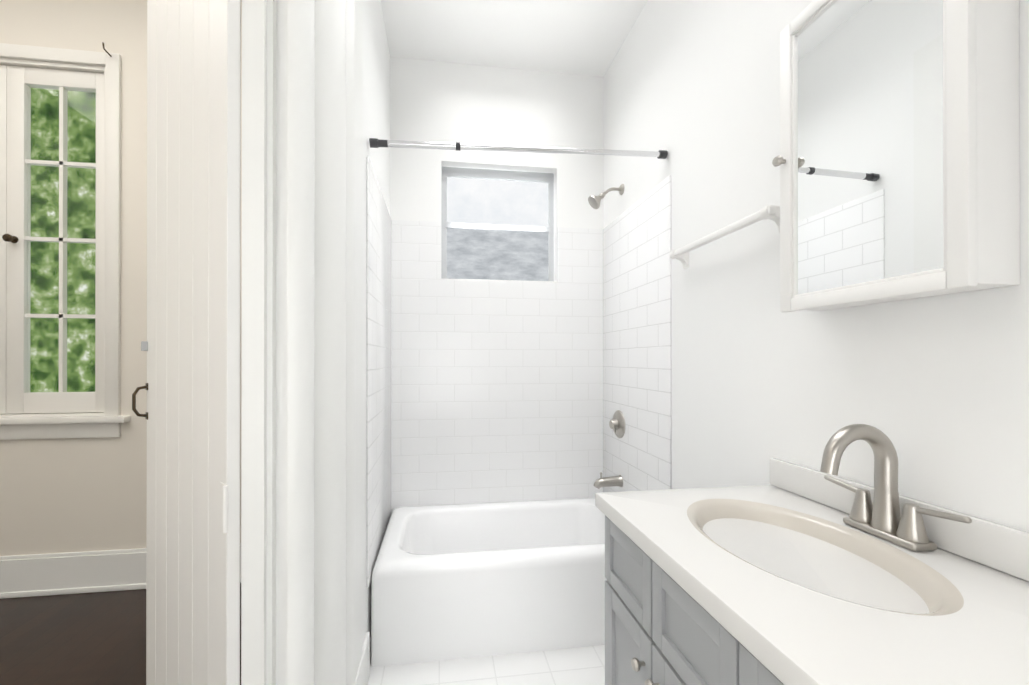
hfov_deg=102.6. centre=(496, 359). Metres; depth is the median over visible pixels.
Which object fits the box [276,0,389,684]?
wall
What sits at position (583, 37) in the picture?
ceiling
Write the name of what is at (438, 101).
wall
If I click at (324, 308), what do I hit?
door frame
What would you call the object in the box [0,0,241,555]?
wall
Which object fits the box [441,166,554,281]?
bathroom window
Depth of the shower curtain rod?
1.82 m
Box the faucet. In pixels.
[820,424,971,551]
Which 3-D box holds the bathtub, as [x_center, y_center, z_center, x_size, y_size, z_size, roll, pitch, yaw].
[0.074,1.097,2.213,1.338,0.430,0.749,0,0,-8]
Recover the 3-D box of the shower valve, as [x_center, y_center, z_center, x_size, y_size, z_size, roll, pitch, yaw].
[0.691,0.383,2.425,0.068,0.164,0.168,0,0,-8]
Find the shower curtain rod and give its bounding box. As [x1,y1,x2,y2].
[369,138,667,158]
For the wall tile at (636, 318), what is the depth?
2.18 m
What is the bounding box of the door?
[132,0,240,684]
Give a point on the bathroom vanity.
(788, 576)
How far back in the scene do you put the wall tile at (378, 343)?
1.95 m
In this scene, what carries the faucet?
on the bathroom vanity
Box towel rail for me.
[669,204,779,268]
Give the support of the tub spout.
attached to the wall tile at (636, 318)
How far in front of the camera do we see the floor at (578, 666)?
1.74 m
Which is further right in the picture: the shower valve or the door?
the shower valve
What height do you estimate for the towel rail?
0.089 m
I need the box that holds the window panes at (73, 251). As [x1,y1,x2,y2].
[30,88,95,391]
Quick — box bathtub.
[371,498,606,666]
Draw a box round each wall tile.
[366,156,391,587]
[391,220,602,512]
[603,176,670,492]
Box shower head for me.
[588,184,624,208]
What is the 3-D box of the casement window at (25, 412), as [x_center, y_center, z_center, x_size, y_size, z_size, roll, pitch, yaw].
[-2.752,-0.658,2.317,1.293,2.201,0.228,0,0,-8]
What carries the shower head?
attached to the wall at (935, 389)
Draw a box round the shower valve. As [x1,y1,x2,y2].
[609,410,624,437]
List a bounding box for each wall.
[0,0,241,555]
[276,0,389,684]
[390,57,603,281]
[604,0,1028,531]
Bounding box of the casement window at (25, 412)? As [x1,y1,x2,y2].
[0,42,130,439]
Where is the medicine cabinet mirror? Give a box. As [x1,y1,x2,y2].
[772,0,1019,311]
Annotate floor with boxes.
[0,583,240,684]
[368,645,604,684]
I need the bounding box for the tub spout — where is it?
[593,472,622,488]
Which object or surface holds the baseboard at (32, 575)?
attached to the wall at (60, 495)
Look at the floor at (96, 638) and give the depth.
1.93 m
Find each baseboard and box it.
[0,543,240,598]
[355,632,369,684]
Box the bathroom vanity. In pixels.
[595,458,1028,684]
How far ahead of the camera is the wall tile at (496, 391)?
2.58 m
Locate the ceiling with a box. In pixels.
[381,0,647,76]
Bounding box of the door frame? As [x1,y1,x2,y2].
[241,0,362,684]
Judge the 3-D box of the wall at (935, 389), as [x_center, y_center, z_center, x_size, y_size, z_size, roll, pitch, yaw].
[0.984,-0.270,1.131,0.150,3.160,3.480,0,0,-8]
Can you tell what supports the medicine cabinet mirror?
attached to the wall at (935, 389)

